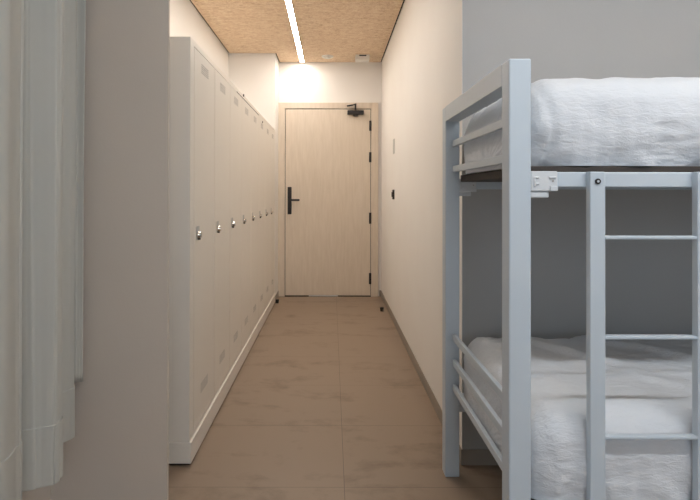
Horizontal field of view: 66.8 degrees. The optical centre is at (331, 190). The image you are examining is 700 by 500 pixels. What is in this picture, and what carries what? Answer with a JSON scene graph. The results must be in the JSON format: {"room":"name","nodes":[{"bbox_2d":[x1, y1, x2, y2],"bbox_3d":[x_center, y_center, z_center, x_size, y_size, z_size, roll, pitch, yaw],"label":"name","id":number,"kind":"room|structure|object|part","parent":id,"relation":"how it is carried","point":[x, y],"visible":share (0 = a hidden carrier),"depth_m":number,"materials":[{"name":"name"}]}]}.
{"room":"dormitory","nodes":[
{"label":"dormitory","id":0,"kind":"room"},
{"bbox_2d":[22,486,50,499],"bbox_3d":[-1.120,-0.160,-0.134,0.200,2.616,4.130,0,0,0],"label":"wall","id":1,"kind":"structure","parent":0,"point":[44,493],"depth_m":1.84,"materials":[{"name":"beige paint"}]},
{"bbox_2d":[51,0,169,499],"bbox_3d":[-0.892,-0.152,1.938,0.590,2.616,0.015,0,0,0],"label":"wall partition","id":2,"kind":"structure","parent":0,"point":[119,448],"depth_m":1.93,"materials":[{"name":"beige paint"}]},
{"bbox_2d":[170,0,228,76],"bbox_3d":[-1.137,-0.144,3.932,0.100,2.616,3.972,0,0,0],"label":"wall","id":3,"kind":"structure","parent":0,"point":[185,20],"depth_m":4.24,"materials":[{"name":"white paint"}]},
{"bbox_2d":[228,53,278,294],"bbox_3d":[-0.842,-0.136,5.734,0.490,2.616,0.367,0,0,0],"label":"wall","id":4,"kind":"structure","parent":0,"point":[255,75],"depth_m":5.56,"materials":[{"name":"white paint"}]},
{"bbox_2d":[190,0,404,61],"bbox_3d":[0.802,-1.503,1.856,4.200,0.100,8.500,0,0,0],"label":"ceiling","id":5,"kind":"structure","parent":0,"point":[342,29],"depth_m":4.66,"materials":[{"name":"brown wood"}]},
{"bbox_2d":[0,0,85,499],"bbox_3d":[-0.855,-0.294,1.492,0.118,2.302,0.835,0,0,-4],"label":"curtain","id":6,"kind":"object","parent":5,"relation":"hanging from","point":[42,42],"visible":1,"depth_m":1.53,"materials":[{"name":"grey fabric"}]},
{"bbox_2d":[285,0,303,61],"bbox_3d":[-0.330,-1.439,4.184,0.047,0.014,3.377,0,0,0],"label":"led strip","id":7,"kind":"object","parent":5,"relation":"attached to","point":[289,5],"visible":1,"depth_m":4.64,"materials":[{"name":"white plastic"}]},
{"bbox_2d":[322,55,333,58],"bbox_3d":[-0.048,-1.427,5.666,0.130,0.024,0.130,0,0,0],"label":"smoke detector","id":8,"kind":"object","parent":5,"relation":"attached to","point":[323,56],"visible":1,"depth_m":5.63,"materials":[{"name":"white plastic"}]},
{"bbox_2d":[355,54,369,61],"bbox_3d":[0.323,-1.411,5.644,0.148,0.055,0.123,0,0,0],"label":"emergency light","id":9,"kind":"object","parent":5,"relation":"attached to","point":[359,57],"visible":1,"depth_m":5.59,"materials":[{"name":"white plastic"}]},
{"bbox_2d":[279,62,381,295],"bbox_3d":[-0.314,-0.135,5.968,1.972,2.616,0.100,0,0,0],"label":"wall","id":10,"kind":"structure","parent":0,"point":[299,82],"depth_m":5.92,"materials":[{"name":"white paint"}]},
{"bbox_2d":[285,103,370,295],"bbox_3d":[-0.040,0.102,5.861,0.956,2.137,0.100,0,0,0],"label":"door","id":11,"kind":"structure","parent":10,"relation":"in","point":[328,151],"depth_m":5.89,"materials":[{"name":"brown wood"}]},
{"bbox_3d":[-0.471,0.108,5.885,0.044,0.304,0.012,0,0,0],"label":"handle plate","id":12,"kind":"part","parent":11,"relation":"part of","materials":[{"name":"black metal"}]},
{"bbox_2d":[278,103,377,296],"bbox_3d":[-0.049,0.096,5.901,1.125,2.155,0.029,0,0,0],"label":"door frame","id":13,"kind":"structure","parent":10,"relation":"attached to","point":[281,106],"depth_m":5.89,"materials":[{"name":"brown wood"}]},
{"bbox_2d":[168,296,501,499],"bbox_3d":[0.798,1.199,1.845,4.200,0.080,8.500,0,0,0],"label":"floor","id":14,"kind":"structure","parent":0,"point":[328,400],"depth_m":2.63,"materials":[{"name":"beige stone"}]},
{"bbox_2d":[285,296,370,296],"bbox_3d":[-0.047,1.171,5.895,0.958,0.004,0.026,0,0,0],"label":"threshold strip","id":15,"kind":"object","parent":14,"relation":"on","point":[285,296],"visible":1,"depth_m":5.88,"materials":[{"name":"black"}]},
{"bbox_2d":[442,59,699,499],"bbox_3d":[1.489,0.409,1.784,2.060,1.501,0.850,0,0,0],"label":"bunk bed","id":16,"kind":"object","parent":14,"relation":"on","point":[519,181],"visible":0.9,"depth_m":1.38,"materials":[{"name":"white metal"}]},
{"bbox_3d":[0.488,0.409,2.178,0.058,1.501,0.060,0,0,0],"label":"post","id":17,"kind":"part","parent":16,"relation":"part of","materials":[{"name":"grey metal"}]},
{"bbox_3d":[0.489,-0.313,1.795,0.058,0.060,0.713,0,0,0],"label":"rail","id":18,"kind":"part","parent":16,"relation":"part of","materials":[{"name":"grey metal"}]},
{"bbox_3d":[0.488,0.406,1.405,0.058,1.501,0.060,0,0,0],"label":"post","id":19,"kind":"part","parent":16,"relation":"part of","materials":[{"name":"grey metal"}]},
{"bbox_3d":[1.490,-0.025,2.179,1.944,0.040,0.028,0,0,0],"label":"rail","id":20,"kind":"part","parent":16,"relation":"part of","materials":[{"name":"grey metal"}]},
{"bbox_3d":[1.490,-0.028,1.403,1.944,0.040,0.028,0,0,0],"label":"rail","id":21,"kind":"part","parent":16,"relation":"part of","materials":[{"name":"grey metal"}]},
{"bbox_3d":[1.493,-0.144,1.793,1.855,0.159,0.675,0,0,0],"label":"mattress","id":22,"kind":"object","parent":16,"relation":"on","visible":0},
{"bbox_2d":[464,77,699,174],"bbox_3d":[1.488,-0.195,1.782,1.964,0.260,0.798,0,0,0],"label":"quilt","id":23,"kind":"object","parent":22,"relation":"on","point":[611,121],"visible":0.76,"depth_m":1.40,"materials":[{"name":"white fabric"}]},
{"bbox_3d":[1.491,0.752,1.790,1.855,0.159,0.675,0,0,0],"label":"mattress","id":24,"kind":"object","parent":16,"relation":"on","visible":0},
{"bbox_2d":[464,335,691,499],"bbox_3d":[1.485,0.695,1.777,1.960,0.274,0.794,0,0,0],"label":"quilt","id":25,"kind":"object","parent":24,"relation":"on","point":[648,382],"visible":0.66,"depth_m":1.44,"materials":[{"name":"white fabric"}]},
{"bbox_3d":[-0.836,1.156,3.251,0.465,0.012,2.015,0,0,0],"label":"plinth feet","id":26,"kind":"object","parent":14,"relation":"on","visible":0},
{"bbox_2d":[169,37,214,441],"bbox_3d":[-0.828,0.204,2.463,0.508,1.708,0.461,0,0,0],"label":"locker","id":27,"kind":"object","parent":26,"relation":"on","point":[192,71],"visible":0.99,"depth_m":2.24,"materials":[{"name":"metal"}]},
{"bbox_3d":[-0.606,0.208,2.492,0.018,1.660,0.390,0,0,0],"label":"door","id":28,"kind":"part","parent":27,"relation":"part of","materials":[{"name":"metal"}]},
{"bbox_2d":[169,323,257,463],"bbox_3d":[-0.838,1.106,3.246,0.492,0.088,2.045,0,0,0],"label":"plinth","id":29,"kind":"object","parent":26,"relation":"on","point":[179,452],"visible":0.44,"depth_m":2.52,"materials":[{"name":"wood"}]},
{"bbox_2d":[214,64,229,397],"bbox_3d":[-0.828,0.205,2.897,0.508,1.708,0.404,0,0,0],"label":"locker","id":30,"kind":"object","parent":26,"relation":"on","point":[222,83],"visible":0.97,"depth_m":2.85,"materials":[{"name":"metal"}]},
{"bbox_2d":[229,81,241,371],"bbox_3d":[-0.828,0.207,3.302,0.508,1.708,0.405,0,0,0],"label":"locker","id":31,"kind":"object","parent":26,"relation":"on","point":[235,94],"visible":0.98,"depth_m":3.28,"materials":[{"name":"metal"}]},
{"bbox_2d":[241,94,250,350],"bbox_3d":[-0.828,0.209,3.707,0.508,1.708,0.405,0,0,0],"label":"locker","id":32,"kind":"object","parent":26,"relation":"on","point":[246,105],"visible":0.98,"depth_m":3.70,"materials":[{"name":"metal"}]},
{"bbox_2d":[251,104,258,333],"bbox_3d":[-0.828,0.210,4.112,0.508,1.708,0.405,0,0,0],"label":"locker","id":33,"kind":"object","parent":26,"relation":"on","point":[254,113],"visible":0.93,"depth_m":4.09,"materials":[{"name":"metal"}]},
{"bbox_3d":[-0.836,1.162,4.911,0.465,0.012,1.238,0,0,0],"label":"plinth feet","id":34,"kind":"object","parent":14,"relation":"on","visible":0},
{"bbox_2d":[258,113,264,320],"bbox_3d":[-0.828,0.212,4.517,0.508,1.708,0.404,0,0,0],"label":"locker","id":35,"kind":"object","parent":34,"relation":"on","point":[261,214],"visible":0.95,"depth_m":4.50,"materials":[{"name":"metal"}]},
{"bbox_2d":[258,293,274,333],"bbox_3d":[-0.838,1.112,4.907,0.492,0.088,1.268,0,0,0],"label":"plinth","id":36,"kind":"object","parent":34,"relation":"on","point":[265,314],"visible":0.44,"depth_m":4.78,"materials":[{"name":"wood"}]},
{"bbox_2d":[265,119,269,308],"bbox_3d":[-0.828,0.213,4.922,0.508,1.708,0.404,0,0,0],"label":"locker","id":37,"kind":"object","parent":34,"relation":"on","point":[267,125],"visible":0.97,"depth_m":4.91,"materials":[{"name":"metal"}]},
{"bbox_2d":[270,125,274,300],"bbox_3d":[-0.828,0.215,5.327,0.508,1.708,0.404,0,0,0],"label":"locker","id":38,"kind":"object","parent":34,"relation":"on","point":[272,130],"visible":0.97,"depth_m":5.32,"materials":[{"name":"metal"}]},
{"bbox_2d":[381,0,461,448],"bbox_3d":[0.612,-0.141,4.084,0.120,2.616,3.667,0,0,0],"label":"wall","id":39,"kind":"structure","parent":0,"point":[419,59],"depth_m":3.35,"materials":[{"name":"white paint"}]},
{"bbox_2d":[381,291,460,463],"bbox_3d":[0.547,1.134,4.079,0.006,0.066,3.666,0,0,0],"label":"baseboard","id":40,"kind":"structure","parent":39,"relation":"attached to","point":[438,410],"depth_m":3.33,"materials":[{"name":"wood"}]},
{"bbox_2d":[462,0,699,448],"bbox_3d":[1.652,-0.146,2.311,2.197,2.616,0.120,0,0,0],"label":"wall","id":41,"kind":"structure","parent":0,"point":[648,283],"depth_m":2.25,"materials":[{"name":"grey paint"}]},
{"bbox_2d":[461,449,497,464],"bbox_3d":[1.646,1.128,2.243,2.204,0.066,0.006,0,0,0],"label":"baseboard","id":42,"kind":"structure","parent":41,"relation":"attached to","point":[468,456],"depth_m":2.24,"materials":[{"name":"wood"}]}
]}

